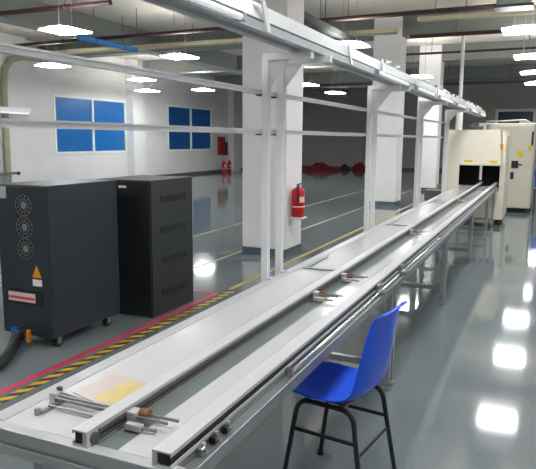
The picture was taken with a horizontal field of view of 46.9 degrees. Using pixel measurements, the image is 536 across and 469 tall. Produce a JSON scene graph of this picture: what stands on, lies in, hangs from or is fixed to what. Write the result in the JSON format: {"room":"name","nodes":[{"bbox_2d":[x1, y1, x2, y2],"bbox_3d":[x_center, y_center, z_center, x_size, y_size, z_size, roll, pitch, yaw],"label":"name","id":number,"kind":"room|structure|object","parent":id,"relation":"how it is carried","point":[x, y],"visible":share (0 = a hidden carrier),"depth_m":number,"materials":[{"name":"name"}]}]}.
{"room":"factory floor","nodes":[
{"label":"factory floor","id":0,"kind":"room"},
{"bbox_2d":[26,40,242,180],"bbox_3d":[-7.312,-3.653,19.107,0.250,4.500,37.500,4,10,24],"label":"wall","id":1,"kind":"structure","parent":0,"point":[75,80],"depth_m":22.47,"materials":[{"name":"paint"}]},
{"bbox_2d":[53,94,126,153],"bbox_3d":[-6.131,-3.792,21.547,0.120,1.910,3.759,4,10,24],"label":"window","id":2,"kind":"structure","parent":1,"relation":"in","point":[65,107],"depth_m":21.38,"materials":[{"name":"glass"}]},
{"bbox_2d":[167,104,211,150],"bbox_3d":[-3.452,-4.693,27.458,0.120,1.933,3.759,4,10,24],"label":"window","id":3,"kind":"structure","parent":1,"relation":"in","point":[176,114],"depth_m":27.33,"materials":[{"name":"glass"}]},
{"bbox_2d":[157,168,242,175],"bbox_3d":[-3.728,-2.640,27.056,0.020,0.120,20.500,4,10,24],"label":"baseboard","id":4,"kind":"structure","parent":1,"relation":"attached to","point":[209,171],"depth_m":27.77,"materials":[{"name":"paint"}]},
{"bbox_2d":[217,137,227,154],"bbox_3d":[-2.181,-4.308,30.064,0.189,0.880,0.850,4,10,24],"label":"box","id":5,"kind":"object","parent":1,"relation":"attached to","point":[222,146],"visible":1,"depth_m":29.77,"materials":[{"name":"red metal"}]},
{"bbox_2d":[0,167,535,468],"bbox_3d":[1.684,-0.657,15.484,20.100,0.200,38.100,4,10,24],"label":"floor","id":6,"kind":"structure","parent":0,"point":[462,395],"depth_m":4.84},
{"bbox_2d":[0,171,20,182],"bbox_3d":[-7.439,-1.424,17.312,0.210,0.640,1.150,4,10,24],"label":"wall shelf","id":7,"kind":"object","parent":6,"relation":"on","point":[6,174],"visible":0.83,"depth_m":17.43,"materials":[{"name":"metal"}]},
{"bbox_2d":[0,330,23,369],"bbox_3d":[-1.952,0.872,4.255,0.225,0.146,1.066,2,9,12],"label":"power cable","id":8,"kind":"object","parent":6,"relation":"on","point":[7,355],"visible":1,"depth_m":4.52,"materials":[{"name":"black rubber"}]},
{"bbox_2d":[0,33,32,182],"bbox_3d":[-7.532,-3.473,17.931,0.320,4.500,1.350,4,10,24],"label":"wall pier","id":9,"kind":"object","parent":6,"relation":"on","point":[18,88],"visible":0.53,"depth_m":18.06,"materials":[{"name":"paint"}]},
{"bbox_2d":[0,141,2,183],"bbox_3d":[-7.582,-2.628,17.367,0.116,3.000,0.116,4,10,24],"label":"drain pipe","id":10,"kind":"object","parent":9,"relation":"attached to","point":[1,176],"visible":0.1,"depth_m":17.46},
{"bbox_2d":[0,107,30,113],"bbox_3d":[-7.415,-3.486,17.328,0.380,0.170,1.760,4,10,24],"label":"wall lamp","id":11,"kind":"object","parent":9,"relation":"attached to","point":[12,110],"visible":1,"depth_m":17.47,"materials":[{"name":"white plastic"}]},
{"bbox_2d":[1,55,47,182],"bbox_3d":[-7.115,-3.283,18.239,0.180,4.038,1.814,4,10,24],"label":"pipe","id":12,"kind":"object","parent":9,"relation":"attached to","point":[5,69],"visible":0.66,"depth_m":17.50,"materials":[{"name":"metal"}]},
{"bbox_2d":[0,178,119,345],"bbox_3d":[-1.692,0.195,5.057,0.500,1.250,0.850,4,10,24],"label":"cabinet","id":13,"kind":"object","parent":6,"relation":"on","point":[59,258],"visible":0.96,"depth_m":4.76,"materials":[{"name":"metal"}]},
{"bbox_2d":[0,290,218,394],"bbox_3d":[-2.245,1.033,3.695,0.865,0.002,6.550,4,10,24],"label":"tape","id":14,"kind":"object","parent":6,"relation":"on","point":[65,362],"visible":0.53,"depth_m":4.79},
{"bbox_2d":[0,291,234,403],"bbox_3d":[-1.746,1.058,3.556,0.070,0.002,6.700,4,10,24],"label":"tape","id":15,"kind":"object","parent":6,"relation":"on","point":[12,395],"visible":1,"depth_m":4.64,"materials":[{"name":"plastic"}]},
{"bbox_2d":[125,59,145,175],"bbox_3d":[-5.018,-4.313,23.481,0.320,4.500,0.750,4,10,24],"label":"wall pier","id":16,"kind":"object","parent":6,"relation":"on","point":[135,100],"visible":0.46,"depth_m":23.30,"materials":[{"name":"paint"}]},
{"bbox_2d":[99,175,192,317],"bbox_3d":[-1.153,0.078,5.890,0.596,1.235,0.714,4,10,24],"label":"cabinet","id":17,"kind":"object","parent":6,"relation":"on","point":[154,212],"visible":0.95,"depth_m":5.59,"materials":[{"name":"black metal"}]},
{"bbox_2d":[222,160,225,172],"bbox_3d":[-2.082,-3.216,29.218,0.215,0.620,0.210,-7,11,-39],"label":"fire extinguisher","id":18,"kind":"object","parent":6,"relation":"on","point":[223,162],"visible":0.93,"depth_m":29.14,"materials":[{"name":"red metal"}]},
{"bbox_2d":[227,160,231,172],"bbox_3d":[-1.858,-3.281,29.716,0.215,0.600,0.210,-7,11,-39],"label":"fire extinguisher","id":19,"kind":"object","parent":6,"relation":"on","point":[229,168],"visible":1,"depth_m":29.65,"materials":[{"name":"red metal"}]},
{"bbox_2d":[228,90,240,170],"bbox_3d":[-1.676,-5.429,30.858,0.320,4.500,0.800,4,10,24],"label":"wall pier","id":20,"kind":"object","parent":6,"relation":"on","point":[234,97],"visible":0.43,"depth_m":30.68,"materials":[{"name":"paint"}]},
{"bbox_2d":[0,185,497,468],"bbox_3d":[1.725,0.193,6.778,0.708,0.775,11.109,4,10,24],"label":"bench","id":21,"kind":"object","parent":6,"relation":"on","point":[45,440],"depth_m":2.44,"materials":[{"name":"metal"}]},
{"bbox_2d":[34,386,110,416],"bbox_3d":[-0.598,0.533,1.915,0.258,0.042,0.132,4,10,24],"label":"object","id":22,"kind":"object","parent":21,"relation":"on","point":[57,397],"visible":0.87,"depth_m":1.95,"materials":[{"name":"metal"}]},
{"bbox_2d":[73,374,146,404],"bbox_3d":[-0.536,0.527,2.093,0.195,0.002,0.245,4,10,24],"label":"printed sheet","id":23,"kind":"object","parent":21,"relation":"on","point":[108,390],"visible":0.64,"depth_m":2.10,"materials":[{"name":"paper"}]},
{"bbox_2d":[125,407,178,432],"bbox_3d":[-0.345,0.549,1.818,0.161,0.044,0.078,4,10,24],"label":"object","id":24,"kind":"object","parent":21,"relation":"on","point":[135,415],"visible":1,"depth_m":1.82,"materials":[{"name":"metal"}]},
{"bbox_2d":[196,442,208,456],"bbox_3d":[-0.178,0.594,1.706,0.032,0.028,0.034,4,10,24],"label":"clamp","id":25,"kind":"object","parent":21,"relation":"attached to","point":[200,450],"visible":1,"depth_m":1.70,"materials":[{"name":"metal"}]},
{"bbox_2d":[209,430,221,444],"bbox_3d":[-0.147,0.583,1.774,0.032,0.028,0.034,4,10,24],"label":"clamp","id":26,"kind":"object","parent":21,"relation":"attached to","point":[214,438],"visible":1,"depth_m":1.76,"materials":[{"name":"black plastic"}]},
{"bbox_2d":[221,420,232,433],"bbox_3d":[-0.119,0.574,1.837,0.032,0.028,0.034,4,10,24],"label":"clamp","id":27,"kind":"object","parent":21,"relation":"attached to","point":[225,428],"visible":1,"depth_m":1.83,"materials":[{"name":"black plastic"}]},
{"bbox_2d":[72,182,483,447],"bbox_3d":[1.854,-0.227,6.938,0.059,0.046,11.600,4,10,24],"label":"rail","id":28,"kind":"object","parent":21,"relation":"on","point":[88,433],"visible":1,"depth_m":2.36,"materials":[{"name":"metal"}]},
{"bbox_2d":[152,182,497,468],"bbox_3d":[2.093,-0.209,6.833,0.064,0.046,11.600,4,10,24],"label":"rail","id":29,"kind":"object","parent":21,"relation":"on","point":[177,446],"visible":1,"depth_m":2.18,"materials":[{"name":"metal"}]},
{"bbox_2d":[313,291,343,301],"bbox_3d":[0.315,0.329,3.275,0.161,0.044,0.078,4,10,24],"label":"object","id":30,"kind":"object","parent":21,"relation":"on","point":[316,294],"visible":1,"depth_m":3.27,"materials":[{"name":"metal"}]},
{"bbox_2d":[341,273,367,281],"bbox_3d":[0.519,0.260,3.726,0.161,0.044,0.078,4,10,24],"label":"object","id":31,"kind":"object","parent":21,"relation":"on","point":[345,277],"visible":1,"depth_m":3.72,"materials":[{"name":"metal"}]},
{"bbox_2d":[285,235,441,377],"bbox_3d":[0.806,0.266,3.886,0.028,0.030,3.600,4,10,24],"label":"tube","id":32,"kind":"object","parent":21,"relation":"attached to","point":[289,372],"visible":1,"depth_m":2.88,"materials":[{"name":"metal"}]},
{"bbox_2d":[375,279,386,294],"bbox_3d":[0.644,0.300,3.490,0.054,0.077,0.084,4,10,24],"label":"clamp","id":33,"kind":"object","parent":21,"relation":"attached to","point":[379,285],"visible":0.81,"depth_m":3.47,"materials":[{"name":"metal"}]},
{"bbox_2d":[398,261,407,274],"bbox_3d":[0.885,0.219,4.022,0.054,0.077,0.084,4,10,24],"label":"clamp","id":34,"kind":"object","parent":21,"relation":"attached to","point":[405,272],"visible":0.83,"depth_m":4.00,"materials":[{"name":"metal"}]},
{"bbox_2d":[409,229,427,234],"bbox_3d":[1.357,-0.019,5.576,0.161,0.044,0.078,4,10,24],"label":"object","id":35,"kind":"object","parent":21,"relation":"on","point":[414,231],"visible":1,"depth_m":5.57,"materials":[{"name":"metal"}]},
{"bbox_2d":[242,244,300,256],"bbox_3d":[0.057,0.200,8.870,0.660,0.100,0.600,4,10,24],"label":"baseboard","id":36,"kind":"structure","parent":6,"relation":"on","point":[245,250],"depth_m":8.66,"materials":[{"name":"paint"}]},
{"bbox_2d":[242,0,303,249],"bbox_3d":[0.072,-2.023,8.527,0.660,4.400,0.600,4,10,24],"label":"column","id":37,"kind":"structure","parent":36,"relation":"on","point":[253,49],"depth_m":8.43,"materials":[{"name":"paint"}]},
{"bbox_2d":[289,183,306,224],"bbox_3d":[0.403,-0.410,8.482,0.214,0.580,0.215,4,10,24],"label":"fire extinguisher","id":38,"kind":"object","parent":37,"relation":"attached to","point":[296,210],"visible":1,"depth_m":8.42,"materials":[{"name":"red metal"}]},
{"bbox_2d":[193,190,364,236],"bbox_3d":[1.633,-0.928,16.574,0.050,0.002,16.500,4,10,24],"label":"floor line","id":39,"kind":"object","parent":6,"relation":"on","point":[363,190],"visible":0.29,"depth_m":11.68,"materials":[{"name":"yellow paint"}]},
{"bbox_2d":[261,51,313,281],"bbox_3d":[0.097,-0.007,3.690,0.320,2.090,0.080,4,10,24],"label":"support post","id":40,"kind":"object","parent":6,"relation":"on","point":[273,64],"visible":0.84,"depth_m":3.64,"materials":[{"name":"metal"}]},
{"bbox_2d":[0,118,443,138],"bbox_3d":[0.819,-0.896,5.577,0.036,0.036,10.380,4,10,24],"label":"horizontal bar","id":41,"kind":"object","parent":40,"relation":"attached to","point":[4,122],"visible":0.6,"depth_m":2.60,"materials":[{"name":"metal"}]},
{"bbox_2d":[0,42,444,124],"bbox_3d":[0.821,-1.122,5.543,0.036,0.036,10.380,4,10,24],"label":"horizontal bar","id":42,"kind":"object","parent":40,"relation":"attached to","point":[5,48],"visible":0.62,"depth_m":2.57,"materials":[{"name":"metal"}]},
{"bbox_2d":[142,0,485,116],"bbox_3d":[1.806,-1.655,6.994,0.171,0.181,13.450,4,10,24],"label":"overhead beam","id":43,"kind":"structure","parent":40,"relation":"on","point":[248,18],"depth_m":3.27,"materials":[{"name":"grey metal"}]},
{"bbox_2d":[236,12,246,21],"bbox_3d":[-0.112,-0.918,2.610,0.036,0.034,0.030,4,10,24],"label":"socket","id":44,"kind":"object","parent":43,"relation":"attached to","point":[243,18],"depth_m":2.60,"materials":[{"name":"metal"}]},
{"bbox_2d":[275,55,331,274],"bbox_3d":[0.203,-0.035,3.876,0.360,2.090,0.080,4,10,24],"label":"support post","id":45,"kind":"object","parent":6,"relation":"on","point":[292,67],"visible":0.52,"depth_m":3.84,"materials":[{"name":"metal"}]},
{"bbox_2d":[193,189,413,268],"bbox_3d":[2.520,-0.728,15.316,0.050,0.002,18.100,4,10,24],"label":"aisle line","id":46,"kind":"object","parent":6,"relation":"on","point":[412,189],"visible":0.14,"depth_m":10.03,"materials":[{"name":"yellow paint"}]},
{"bbox_2d":[302,162,346,171],"bbox_3d":[2.765,-3.480,31.667,2.804,0.458,1.746,4,10,24],"label":"heap","id":47,"kind":"object","parent":6,"relation":"on","point":[316,167],"visible":0.94,"depth_m":31.25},
{"bbox_2d":[229,199,423,289],"bbox_3d":[2.915,-0.519,13.977,0.060,0.002,16.250,4,10,24],"label":"warning line","id":48,"kind":"object","parent":6,"relation":"on","point":[328,243],"visible":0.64,"depth_m":8.92,"materials":[{"name":"yellow paint"}]},
{"bbox_2d":[283,301,406,468],"bbox_3d":[0.335,0.732,2.848,0.508,0.889,0.428,6,10,32],"label":"chair","id":49,"kind":"object","parent":6,"relation":"on","point":[329,382],"visible":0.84,"depth_m":2.74,"materials":[{"name":"blue plastic"}]},
{"bbox_2d":[340,164,350,169],"bbox_3d":[4.113,-3.623,33.055,0.738,0.336,0.758,4,10,24],"label":"heap","id":50,"kind":"object","parent":6,"relation":"on","point":[344,166],"visible":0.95,"depth_m":32.92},
{"bbox_2d":[351,161,364,169],"bbox_3d":[4.907,-3.712,33.266,0.975,0.457,0.806,4,10,24],"label":"heap","id":51,"kind":"object","parent":6,"relation":"on","point":[359,166],"visible":0.94,"depth_m":33.10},
{"bbox_2d":[364,87,367,165],"bbox_3d":[5.608,-5.795,33.542,0.600,4.500,0.300,4,10,24],"label":"wall pier","id":52,"kind":"object","parent":6,"relation":"on","point":[366,87],"visible":0.03,"depth_m":33.49,"materials":[{"name":"grey paint"}]},
{"bbox_2d":[363,85,401,231],"bbox_3d":[1.045,-0.324,5.783,0.320,2.090,0.080,4,10,24],"label":"support post","id":53,"kind":"object","parent":6,"relation":"on","point":[374,92],"visible":0.84,"depth_m":5.73,"materials":[{"name":"metal"}]},
{"bbox_2d":[369,200,400,205],"bbox_3d":[2.928,-0.805,15.508,0.670,0.100,0.600,4,10,24],"label":"baseboard","id":54,"kind":"structure","parent":6,"relation":"on","point":[381,203],"depth_m":15.23,"materials":[{"name":"paint"}]},
{"bbox_2d":[370,16,406,201],"bbox_3d":[2.942,-3.028,15.165,0.670,4.400,0.600,4,10,24],"label":"column","id":55,"kind":"structure","parent":54,"relation":"on","point":[392,48],"depth_m":14.93,"materials":[{"name":"paint"}]},
{"bbox_2d":[369,87,410,227],"bbox_3d":[1.149,-0.351,5.965,0.360,2.090,0.080,4,10,24],"label":"support post","id":56,"kind":"object","parent":6,"relation":"on","point":[385,94],"visible":0.48,"depth_m":5.94,"materials":[{"name":"metal"}]},
{"bbox_2d":[413,101,441,206],"bbox_3d":[2.022,-0.650,7.940,0.320,2.090,0.080,4,10,24],"label":"support post","id":57,"kind":"object","parent":6,"relation":"on","point":[422,106],"visible":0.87,"depth_m":7.88,"materials":[{"name":"metal"}]},
{"bbox_2d":[417,102,447,204],"bbox_3d":[2.139,-0.681,8.149,0.360,2.090,0.080,4,10,24],"label":"support post","id":58,"kind":"object","parent":6,"relation":"on","point":[443,103],"visible":0.5,"depth_m":8.12,"materials":[{"name":"metal"}]},
{"bbox_2d":[424,183,441,200],"bbox_3d":[4.606,-1.149,16.468,0.771,0.509,0.600,4,10,24],"label":"box","id":59,"kind":"object","parent":6,"relation":"on","point":[429,193],"visible":0.39,"depth_m":16.32,"materials":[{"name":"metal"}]},
{"bbox_2d":[441,109,464,193],"bbox_3d":[2.979,-0.970,10.051,0.320,2.090,0.080,4,10,24],"label":"support post","id":60,"kind":"object","parent":6,"relation":"on","point":[449,113],"visible":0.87,"depth_m":9.99,"materials":[{"name":"metal"}]},
{"bbox_2d":[444,110,468,191],"bbox_3d":[3.087,-0.998,10.242,0.360,2.090,0.080,4,10,24],"label":"support post","id":61,"kind":"object","parent":6,"relation":"on","point":[455,113],"visible":0.45,"depth_m":10.21,"materials":[{"name":"metal"}]},
{"bbox_2d":[455,36,465,129],"bbox_3d":[4.756,-2.994,15.345,0.260,4.500,0.260,4,10,24],"label":"pole","id":62,"kind":"object","parent":6,"relation":"on","point":[459,116],"visible":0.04,"depth_m":15.20,"materials":[{"name":"white metal"}]},
{"bbox_2d":[446,130,510,224],"bbox_3d":[4.173,-1.173,12.375,1.131,1.800,1.335,4,10,24],"label":"machine","id":63,"kind":"object","parent":6,"relation":"on","point":[474,156],"visible":0.64,"depth_m":11.79,"materials":[{"name":"beige paint"}]},
{"bbox_2d":[468,122,491,129],"bbox_3d":[4.227,-2.154,12.304,0.400,0.161,0.450,4,10,24],"label":"cable box","id":64,"kind":"object","parent":63,"relation":"on","point":[488,126],"visible":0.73,"depth_m":12.19,"materials":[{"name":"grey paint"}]},
{"bbox_2d":[479,119,535,211],"bbox_3d":[5.801,-1.705,14.976,1.180,2.080,2.565,4,10,24],"label":"machine","id":65,"kind":"object","parent":6,"relation":"on","point":[523,133],"visible":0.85,"depth_m":13.74,"materials":[{"name":"beige paint"}]},
{"bbox_2d":[532,186,535,210],"bbox_3d":[6.424,-0.821,14.254,0.560,0.560,0.500,4,10,24],"label":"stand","id":66,"kind":"object","parent":6,"relation":"on","point":[534,194],"visible":1,"depth_m":14.15,"materials":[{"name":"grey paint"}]},
{"bbox_3d":[5.109,-1.477,19.959,0.670,0.100,0.600,4,10,24],"label":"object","id":67,"kind":"structure","parent":6,"relation":"on","visible":0},
{"bbox_2d":[418,44,443,187],"bbox_3d":[5.123,-3.701,19.616,0.670,4.400,0.600,4,10,24],"label":"column","id":68,"kind":"structure","parent":67,"relation":"on","point":[434,67],"depth_m":19.35,"materials":[{"name":"paint"}]},
{"bbox_2d":[0,0,535,85],"bbox_3d":[1.715,-5.302,14.767,20.100,0.200,38.100,4,10,24],"label":"ceiling","id":69,"kind":"structure","parent":0,"point":[150,17],"depth_m":15.12,"materials":[{"name":"paint"}]},
{"bbox_2d":[34,35,70,67],"bbox_3d":[-5.460,-4.814,15.598,0.630,1.112,0.600,4,10,24],"label":"ceiling light","id":70,"kind":"object","parent":69,"relation":"hanging from","point":[48,65],"visible":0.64,"depth_m":15.52,"materials":[{"name":"white plastic"}]},
{"bbox_2d":[34,64,70,67],"bbox_3d":[-5.464,-4.276,15.681,0.630,0.024,0.600,4,10,24],"label":"diffuser","id":71,"kind":"object","parent":70,"relation":"attached to","point":[41,65],"depth_m":15.61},
{"bbox_2d":[0,0,111,15],"bbox_3d":[-5.430,-4.452,11.761,6.000,0.657,0.114,4,10,24],"label":"pipe","id":72,"kind":"object","parent":69,"relation":"hanging from","point":[65,6],"visible":1,"depth_m":11.04,"materials":[{"name":"metal"}]},
{"bbox_2d":[39,3,91,35],"bbox_3d":[-3.444,-4.007,10.452,0.630,1.112,0.600,4,10,24],"label":"ceiling light","id":73,"kind":"object","parent":69,"relation":"hanging from","point":[63,30],"visible":1,"depth_m":10.43,"materials":[{"name":"white plastic"}]},
{"bbox_2d":[39,26,91,35],"bbox_3d":[-3.448,-3.469,10.535,0.630,0.024,0.600,4,10,24],"label":"diffuser","id":74,"kind":"object","parent":73,"relation":"attached to","point":[61,30],"depth_m":10.42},
{"bbox_2d":[38,42,145,57],"bbox_3d":[-5.249,-5.578,18.490,3.750,0.480,0.500,4,10,24],"label":"ceiling beam","id":75,"kind":"structure","parent":69,"relation":"attached to","point":[78,45],"depth_m":18.35,"materials":[{"name":"paint"}]},
{"bbox_2d":[76,7,138,51],"bbox_3d":[-3.681,-4.754,14.303,0.143,0.812,2.100,4,10,24],"label":"pipe","id":76,"kind":"object","parent":69,"relation":"hanging from","point":[94,40],"visible":0.95,"depth_m":14.17,"materials":[{"name":"metal"}]},
{"bbox_2d":[128,55,155,81],"bbox_3d":[-3.933,-5.361,19.212,0.630,1.112,0.600,4,10,24],"label":"ceiling light","id":77,"kind":"object","parent":69,"relation":"hanging from","point":[139,79],"visible":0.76,"depth_m":19.14,"materials":[{"name":"white plastic"}]},
{"bbox_2d":[128,78,155,81],"bbox_3d":[-3.936,-4.824,19.295,0.630,0.024,0.600,4,10,24],"label":"diffuser","id":78,"kind":"object","parent":77,"relation":"attached to","point":[133,79],"depth_m":19.11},
{"bbox_2d":[135,59,159,91],"bbox_3d":[-4.245,-5.594,21.690,0.630,1.112,0.600,4,10,24],"label":"ceiling light","id":79,"kind":"object","parent":69,"relation":"hanging from","point":[140,90],"visible":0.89,"depth_m":21.67,"materials":[{"name":"white plastic"}]},
{"bbox_2d":[135,90,159,91],"bbox_3d":[-4.249,-5.056,21.773,0.630,0.024,0.600,4,10,24],"label":"diffuser","id":80,"kind":"object","parent":79,"relation":"attached to","point":[135,90],"depth_m":21.75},
{"bbox_2d":[0,0,347,95],"bbox_3d":[-3.512,-5.347,17.129,0.550,0.500,37.500,4,10,24],"label":"ceiling beam","id":81,"kind":"structure","parent":69,"relation":"attached to","point":[215,59],"depth_m":15.17,"materials":[{"name":"paint"}]},
{"bbox_2d":[160,15,198,59],"bbox_3d":[-1.964,-4.501,13.718,0.630,1.112,0.600,4,10,24],"label":"ceiling light","id":82,"kind":"object","parent":69,"relation":"hanging from","point":[176,56],"visible":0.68,"depth_m":13.64,"materials":[{"name":"white plastic"}]},
{"bbox_2d":[160,54,198,59],"bbox_3d":[-1.968,-3.963,13.801,0.630,0.024,0.600,4,10,24],"label":"diffuser","id":83,"kind":"object","parent":82,"relation":"attached to","point":[171,56],"depth_m":13.64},
{"bbox_2d":[144,59,226,73],"bbox_3d":[-3.205,-6.261,23.002,3.750,0.480,0.500,4,10,24],"label":"ceiling beam","id":84,"kind":"structure","parent":69,"relation":"attached to","point":[171,66],"depth_m":22.86,"materials":[{"name":"paint"}]},
{"bbox_2d":[191,73,213,90],"bbox_3d":[-2.431,-5.937,23.010,0.630,1.112,0.600,4,10,24],"label":"ceiling light","id":85,"kind":"object","parent":69,"relation":"hanging from","point":[199,88],"visible":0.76,"depth_m":22.96,"materials":[{"name":"white plastic"}]},
{"bbox_2d":[191,89,213,90],"bbox_3d":[-2.434,-5.400,23.093,0.630,0.024,0.600,4,10,24],"label":"diffuser","id":86,"kind":"object","parent":85,"relation":"attached to","point":[191,89],"depth_m":22.98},
{"bbox_2d":[52,12,397,54],"bbox_3d":[-1.915,-5.067,15.644,10.400,0.580,0.250,4,10,24],"label":"duct","id":87,"kind":"object","parent":69,"relation":"hanging from","point":[385,31],"visible":0.55,"depth_m":15.56,"materials":[{"name":"metal"}]},
{"bbox_2d":[215,75,242,85],"bbox_3d":[-0.691,-7.101,28.551,3.750,0.480,0.500,4,10,24],"label":"ceiling beam","id":88,"kind":"structure","parent":69,"relation":"attached to","point":[237,80],"depth_m":28.71,"materials":[{"name":"paint"}]},
{"bbox_2d":[13,0,495,46],"bbox_3d":[-1.967,-4.694,13.480,13.306,0.657,0.114,5,10,25],"label":"pipe","id":89,"kind":"object","parent":69,"relation":"hanging from","point":[435,11],"visible":0.77,"depth_m":11.97,"materials":[{"name":"metal"}]},
{"bbox_2d":[303,83,318,85],"bbox_3d":[1.306,-5.545,20.623,0.630,1.112,0.600,4,10,24],"label":"ceiling light","id":90,"kind":"object","parent":69,"relation":"hanging from","point":[304,84],"visible":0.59,"depth_m":20.46,"materials":[{"name":"white plastic"}]},
{"bbox_2d":[304,0,359,41],"bbox_3d":[1.070,-4.239,11.453,0.140,0.900,4.300,4,10,24],"label":"air duct","id":91,"kind":"object","parent":69,"relation":"hanging from","point":[309,19],"visible":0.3,"depth_m":11.46,"materials":[{"name":"metal"}]},
{"bbox_2d":[325,67,344,93],"bbox_3d":[2.637,-6.063,24.042,0.630,1.112,0.600,4,10,24],"label":"ceiling light","id":92,"kind":"object","parent":69,"relation":"hanging from","point":[329,92],"visible":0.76,"depth_m":23.96,"materials":[{"name":"white plastic"}]},
{"bbox_2d":[325,92,344,93],"bbox_3d":[2.633,-5.526,24.125,0.630,0.024,0.600,4,10,24],"label":"diffuser","id":93,"kind":"object","parent":92,"relation":"attached to","point":[325,92],"depth_m":23.98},
{"bbox_2d":[156,5,535,52],"bbox_3d":[3.900,-4.895,14.448,15.200,0.480,0.500,4,10,24],"label":"ceiling beam","id":94,"kind":"structure","parent":69,"relation":"attached to","point":[411,26],"depth_m":14.47,"materials":[{"name":"paint"}]},
{"bbox_2d":[339,0,369,47],"bbox_3d":[1.577,-4.188,11.840,0.630,1.112,0.600,4,10,24],"label":"ceiling light","id":95,"kind":"object","parent":69,"relation":"hanging from","point":[354,44],"visible":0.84,"depth_m":11.75,"materials":[{"name":"white plastic"}]},
{"bbox_2d":[343,41,369,47],"bbox_3d":[1.573,-3.650,11.923,0.630,0.024,0.600,4,10,24],"label":"diffuser","id":96,"kind":"object","parent":95,"relation":"attached to","point":[354,44],"depth_m":11.74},
{"bbox_2d":[237,39,535,70],"bbox_3d":[5.944,-5.577,18.960,15.200,0.480,0.500,4,10,24],"label":"ceiling beam","id":97,"kind":"structure","parent":69,"relation":"attached to","point":[507,54],"depth_m":18.63,"materials":[{"name":"paint"}]},
{"bbox_2d":[303,64,535,84],"bbox_3d":[8.458,-6.417,24.510,15.200,0.480,0.500,4,10,24],"label":"ceiling beam","id":98,"kind":"structure","parent":69,"relation":"attached to","point":[491,71],"depth_m":24.65,"materials":[{"name":"paint"}]},
{"bbox_2d":[410,38,432,78],"bbox_3d":[4.384,-5.081,17.747,0.630,1.112,0.600,4,10,24],"label":"ceiling light","id":99,"kind":"object","parent":69,"relation":"hanging from","point":[413,75],"visible":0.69,"depth_m":17.63,"materials":[{"name":"white plastic"}]},
{"bbox_2d":[412,75,432,78],"bbox_3d":[4.381,-4.543,17.830,0.630,0.024,0.600,4,10,24],"label":"diffuser","id":100,"kind":"object","parent":99,"relation":"attached to","point":[418,76],"depth_m":17.60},
{"bbox_2d":[312,63,535,88],"bbox_3d":[7.751,-5.955,22.739,13.000,0.862,0.124,4,10,24],"label":"pipe","id":101,"kind":"object","parent":69,"relation":"hanging from","point":[509,81],"visible":0.72,"depth_m":23.07,"materials":[{"name":"metal"}]},
{"bbox_2d":[410,5,502,38],"bbox_3d":[5.945,-4.521,12.692,6.000,0.657,0.114,4,10,24],"label":"pipe","id":102,"kind":"object","parent":69,"relation":"hanging from","point":[499,31],"visible":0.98,"depth_m":13.49,"materials":[{"name":"metal"}]},
{"bbox_2d":[406,34,535,55],"bbox_3d":[6.542,-4.951,15.459,7.203,0.642,0.085,5,10,25],"label":"pipe","id":103,"kind":"object","parent":69,"relation":"hanging from","point":[518,48],"visible":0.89,"depth_m":16.04,"materials":[{"name":"metal"}]},
{"bbox_2d":[417,0,535,22],"bbox_3d":[5.637,-4.421,11.517,5.600,0.500,0.200,4,10,24],"label":"duct","id":104,"kind":"object","parent":69,"relation":"hanging from","point":[492,14],"visible":1,"depth_m":12.19,"materials":[{"name":"metal"}]},
{"bbox_2d":[493,0,533,12],"bbox_3d":[3.846,-3.955,9.600,0.580,0.860,0.390,4,10,24],"label":"ceiling light","id":105,"kind":"object","parent":69,"relation":"hanging from","point":[501,5],"visible":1,"depth_m":9.56,"materials":[{"name":"white glass"}]},
{"bbox_2d":[502,0,535,34],"bbox_3d":[4.220,-3.907,10.131,0.630,1.112,0.600,4,10,24],"label":"ceiling light","id":106,"kind":"object","parent":69,"relation":"hanging from","point":[526,28],"visible":1,"depth_m":10.12,"materials":[{"name":"white plastic"}]},
{"bbox_2d":[502,26,535,34],"bbox_3d":[4.216,-3.369,10.214,0.630,0.024,0.600,4,10,24],"label":"diffuser","id":107,"kind":"object","parent":106,"relation":"attached to","point":[512,30],"depth_m":10.13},
{"bbox_2d":[514,17,535,59],"bbox_3d":[5.689,-4.390,13.326,0.630,1.112,0.600,4,10,24],"label":"ceiling light","id":108,"kind":"object","parent":69,"relation":"hanging from","point":[523,55],"visible":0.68,"depth_m":13.26,"materials":[{"name":"white plastic"}]},
{"bbox_2d":[514,54,535,59],"bbox_3d":[5.686,-3.853,13.409,0.630,0.024,0.600,4,10,24],"label":"diffuser","id":109,"kind":"object","parent":108,"relation":"attached to","point":[521,56],"depth_m":13.26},
{"bbox_2d":[520,34,535,74],"bbox_3d":[7.100,-4.861,16.439,0.630,1.112,0.600,4,10,24],"label":"ceiling light","id":110,"kind":"object","parent":69,"relation":"hanging from","point":[527,72],"visible":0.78,"depth_m":16.37,"materials":[{"name":"white plastic"}]},
{"bbox_2d":[520,71,535,74],"bbox_3d":[7.096,-4.324,16.522,0.630,0.024,0.600,4,10,24],"label":"diffuser","id":111,"kind":"object","parent":110,"relation":"attached to","point":[523,72],"depth_m":16.36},
{"bbox_2d":[525,59,535,84],"bbox_3d":[8.490,-5.325,19.507,0.630,1.112,0.600,4,10,24],"label":"ceiling light","id":112,"kind":"object","parent":69,"relation":"hanging from","point":[530,82],"visible":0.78,"depth_m":19.49,"materials":[{"name":"white plastic"}]},
{"bbox_2d":[302,83,535,170],"bbox_3d":[9.416,-5.557,32.157,19.500,4.500,0.250,4,10,24],"label":"wall","id":113,"kind":"structure","parent":0,"point":[329,150],"depth_m":33.89,"materials":[{"name":"grey paint"}]},
{"bbox_2d":[302,165,535,173],"bbox_3d":[9.356,-3.373,32.365,19.480,0.120,0.020,4,10,24],"label":"baseboard","id":114,"kind":"structure","parent":113,"relation":"attached to","point":[303,166],"depth_m":34.45,"materials":[{"name":"paint"}]},
{"bbox_2d":[495,109,535,122],"bbox_3d":[12.292,-5.258,30.805,1.880,1.960,0.120,4,10,24],"label":"window","id":115,"kind":"structure","parent":113,"relation":"in","point":[501,114],"depth_m":30.69,"materials":[{"name":"blue glass"}]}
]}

